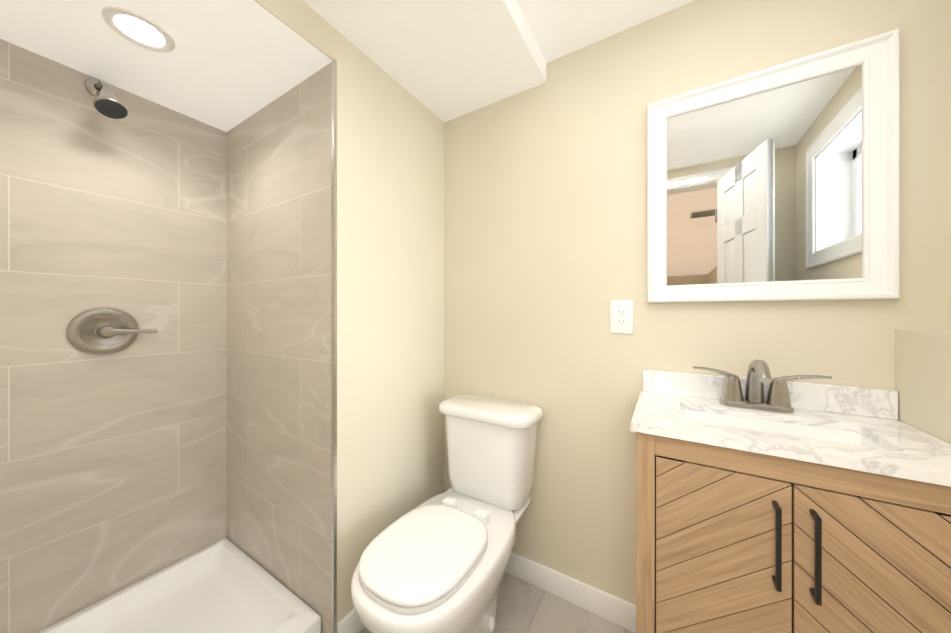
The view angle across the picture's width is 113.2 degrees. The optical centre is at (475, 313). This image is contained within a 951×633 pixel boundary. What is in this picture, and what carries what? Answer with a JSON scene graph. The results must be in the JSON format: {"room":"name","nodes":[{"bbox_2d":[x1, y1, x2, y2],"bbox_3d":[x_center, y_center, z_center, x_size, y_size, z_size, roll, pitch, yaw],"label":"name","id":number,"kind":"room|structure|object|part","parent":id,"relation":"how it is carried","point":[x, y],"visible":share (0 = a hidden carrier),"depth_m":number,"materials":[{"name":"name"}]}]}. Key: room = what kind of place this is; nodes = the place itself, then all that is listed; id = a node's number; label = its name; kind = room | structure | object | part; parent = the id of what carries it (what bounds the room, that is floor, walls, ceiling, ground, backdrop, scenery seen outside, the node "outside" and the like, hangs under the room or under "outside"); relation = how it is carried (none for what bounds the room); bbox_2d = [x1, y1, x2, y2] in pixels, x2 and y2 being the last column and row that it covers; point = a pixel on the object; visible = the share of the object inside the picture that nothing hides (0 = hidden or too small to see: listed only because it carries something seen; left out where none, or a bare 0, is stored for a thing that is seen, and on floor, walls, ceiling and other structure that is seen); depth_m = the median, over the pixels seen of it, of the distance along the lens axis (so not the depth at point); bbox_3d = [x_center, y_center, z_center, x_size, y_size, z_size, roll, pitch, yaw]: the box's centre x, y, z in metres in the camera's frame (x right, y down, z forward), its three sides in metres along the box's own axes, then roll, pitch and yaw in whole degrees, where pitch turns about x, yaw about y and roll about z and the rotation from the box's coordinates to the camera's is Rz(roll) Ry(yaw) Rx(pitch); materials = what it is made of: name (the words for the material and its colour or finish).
{"room":"bathroom","nodes":[
{"label":"bathroom","id":0,"kind":"room"},
{"bbox_2d":[0,0,331,131],"bbox_3d":[-1.033,-0.947,0.919,0.811,0.200,0.823,0,0,31],"label":"ceiling","id":1,"kind":"structure","parent":0,"point":[226,65],"depth_m":1.01,"materials":[{"name":"paint"}]},
{"bbox_2d":[101,6,174,52],"bbox_3d":[-1.005,-0.845,0.941,0.152,0.004,0.152,0,0,31],"label":"recessed light","id":2,"kind":"object","parent":1,"relation":"attached to","point":[134,29],"visible":1,"depth_m":0.93,"materials":[{"name":"white plastic"}]},
{"bbox_2d":[254,0,336,61],"bbox_3d":[-0.684,-0.907,0.708,0.005,0.120,0.823,0,0,31],"label":"wall","id":3,"kind":"structure","parent":0,"point":[306,22],"depth_m":0.97,"materials":[{"name":"paint"}]},
{"bbox_2d":[332,60,336,632],"bbox_3d":[-0.475,0.148,1.056,0.010,1.990,0.013,0,0,31],"label":"trim","id":4,"kind":"structure","parent":3,"relation":"attached to","point":[334,346],"depth_m":1.05,"materials":[{"name":"silver metal"}]},
{"bbox_2d":[337,30,443,623],"bbox_3d":[-0.674,0.003,1.605,0.916,2.280,0.722,0,0,31],"label":"wall","id":5,"kind":"structure","parent":0,"point":[390,294],"depth_m":1.24,"materials":[{"name":"paint"}]},
{"bbox_2d":[226,62,331,632],"bbox_3d":[-0.816,0.145,1.263,0.806,1.995,0.010,0,0,31],"label":"wall tile","id":6,"kind":"structure","parent":5,"relation":"attached to","point":[279,343],"depth_m":1.21,"materials":[{"name":"beige tile"}]},
{"bbox_2d":[337,608,364,632],"bbox_3d":[-0.307,1.095,1.314,0.013,0.095,0.600,0,0,31],"label":"baseboard","id":7,"kind":"structure","parent":5,"relation":"attached to","point":[350,622],"depth_m":1.09,"materials":[{"name":"white wood"}]},
{"bbox_2d":[303,0,545,121],"bbox_3d":[-0.300,-1.002,0.828,0.527,0.090,1.425,0,0,31],"label":"ceiling soffit","id":8,"kind":"structure","parent":0,"point":[445,60],"depth_m":1.13,"materials":[{"name":"paint"}]},
{"bbox_2d":[359,572,632,632],"bbox_3d":[-1.893,1.192,-2.192,2.950,0.100,8.480,0,0,31],"label":"floor","id":9,"kind":"structure","parent":0,"point":[523,606],"depth_m":1.19,"materials":[{"name":"tile"}]},
{"bbox_2d":[38,538,320,632],"bbox_3d":[-1.054,1.091,0.926,0.744,0.105,0.808,0,0,31],"label":"shower pan","id":10,"kind":"object","parent":9,"relation":"on","point":[224,585],"visible":1,"depth_m":1.17,"materials":[{"name":"white plastic"}]},
{"bbox_2d":[351,394,542,632],"bbox_3d":[-0.074,0.760,1.089,0.424,0.766,0.725,0,0,31],"label":"toilet","id":11,"kind":"object","parent":9,"relation":"on","point":[437,563],"visible":1,"depth_m":1.01,"materials":[{"name":"white ceramic"}]},
{"bbox_3d":[-0.150,0.731,0.963,0.320,0.017,0.387,0,0,31],"label":"seat","id":12,"kind":"part","parent":11,"relation":"part of","materials":[{"name":"white plastic"}]},
{"bbox_3d":[-0.108,0.942,1.032,0.388,0.403,0.592,0,0,31],"label":"bowl","id":13,"kind":"part","parent":11,"relation":"part of","materials":[{"name":"white ceramic"}]},
{"bbox_3d":[0.060,0.586,1.312,0.380,0.330,0.200,0,0,31],"label":"tank","id":14,"kind":"part","parent":11,"relation":"part of","materials":[{"name":"white ceramic"}]},
{"bbox_3d":[0.057,0.399,1.306,0.424,0.043,0.219,0,0,31],"label":"lid","id":15,"kind":"part","parent":11,"relation":"part of","materials":[{"name":"white ceramic"}]},
{"bbox_2d":[631,360,950,632],"bbox_3d":[0.734,0.635,0.792,0.584,1.015,0.412,0,0,31],"label":"bathroom vanity","id":16,"kind":"object","parent":9,"relation":"on","point":[766,503],"visible":1,"depth_m":0.68,"materials":[{"name":"brown wood"}]},
{"bbox_3d":[0.548,0.687,0.711,0.240,0.675,0.016,0,0,31],"label":"door","id":17,"kind":"part","parent":16,"relation":"part of","materials":[{"name":"brown wood"}]},
{"bbox_2d":[693,360,831,412],"bbox_3d":[0.790,0.201,0.875,0.300,0.145,0.144,0,0,31],"label":"faucet","id":18,"kind":"object","parent":16,"relation":"on","point":[759,392],"depth_m":0.90,"materials":[{"name":"silver metal"}]},
{"bbox_3d":[0.616,0.474,0.642,0.008,0.167,0.033,0,0,31],"label":"handle","id":19,"kind":"part","parent":16,"relation":"part of","materials":[{"name":"black metal"}]},
{"bbox_2d":[681,409,884,448],"bbox_3d":[0.739,0.367,0.791,0.414,0.144,0.236,0,0,31],"label":"basin","id":20,"kind":"object","parent":16,"relation":"in","point":[832,432],"depth_m":0.84,"materials":[{"name":"white stone"}]},
{"bbox_3d":[0.653,0.321,0.649,0.490,0.052,0.020,0,0,31],"label":"rail","id":21,"kind":"part","parent":16,"relation":"part of","materials":[{"name":"brown wood"}]},
{"bbox_3d":[0.664,0.474,0.613,0.008,0.167,0.033,0,0,31],"label":"handle","id":22,"kind":"part","parent":16,"relation":"part of","materials":[{"name":"black metal"}]},
{"bbox_3d":[0.757,0.687,0.585,0.240,0.675,0.016,0,0,31],"label":"door","id":23,"kind":"part","parent":16,"relation":"part of","materials":[{"name":"brown wood"}]},
{"bbox_2d":[516,0,694,62],"bbox_3d":[-0.130,-1.097,0.725,2.950,0.120,1.665,0,0,31],"label":"ceiling","id":24,"kind":"structure","parent":0,"point":[559,28],"depth_m":1.10,"materials":[{"name":"paint"}]},
{"bbox_2d":[444,0,950,604],"bbox_3d":[0.686,0.003,1.116,1.957,2.280,0.151,0,0,31],"label":"wall","id":25,"kind":"structure","parent":0,"point":[544,224],"depth_m":1.05,"materials":[{"name":"paint"}]},
{"bbox_2d":[505,552,636,632],"bbox_3d":[0.222,1.095,1.337,0.871,0.095,0.013,0,0,31],"label":"baseboard","id":26,"kind":"structure","parent":25,"relation":"attached to","point":[618,611],"depth_m":1.23,"materials":[{"name":"white wood"}]},
{"bbox_2d":[610,300,632,333],"bbox_3d":[0.535,0.013,1.150,0.078,0.122,0.009,0,0,31],"label":"electrical outlet","id":27,"kind":"object","parent":25,"relation":"attached to","point":[621,316],"visible":1,"depth_m":1.15,"materials":[{"name":"white plastic"}]},
{"bbox_3d":[0.847,-0.381,0.960,0.455,0.579,0.005,0,0,31],"label":"glass","id":28,"kind":"part","parent":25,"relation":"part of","materials":[{"name":"white"}]},
{"bbox_2d":[643,369,897,419],"bbox_3d":[0.838,0.235,0.959,0.578,0.075,0.020,0,0,31],"label":"backsplash","id":29,"kind":"structure","parent":25,"relation":"attached to","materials":[{"name":"stone"}]},
{"bbox_3d":[0.842,-0.381,0.951,0.563,0.687,0.030,0,0,31],"label":"mirror","id":30,"kind":"part","parent":25,"relation":"part of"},
{"bbox_2d":[895,330,950,443],"bbox_3d":[0.928,0.593,0.085,0.476,1.100,1.425,0,0,31],"label":"wall","id":31,"kind":"structure","parent":0,"point":[923,373],"depth_m":0.72,"materials":[{"name":"paint"}]},
{"bbox_3d":[-1.454,0.003,1.103,0.100,2.280,0.943,0,0,31],"label":"wall","id":32,"kind":"structure","parent":0,"visible":0},
{"bbox_2d":[0,39,226,632],"bbox_3d":[-1.378,0.145,1.122,0.010,1.995,0.813,0,0,31],"label":"wall tile","id":33,"kind":"structure","parent":32,"relation":"attached to","point":[113,473],"depth_m":1.14,"materials":[{"name":"beige tile"}]},
{"bbox_2d":[84,78,127,118],"bbox_3d":[-1.277,-0.754,1.085,0.201,0.177,0.077,0,0,31],"label":"shower head","id":34,"kind":"object","parent":33,"relation":"attached to","point":[107,102],"visible":1,"depth_m":1.05},
{"bbox_2d":[66,308,156,354],"bbox_3d":[-1.319,0.065,1.148,0.063,0.172,0.212,0,0,31],"label":"shower valve","id":35,"kind":"object","parent":33,"relation":"attached to","point":[100,331],"visible":1,"depth_m":1.13,"materials":[{"name":"silver metal"}]}
]}

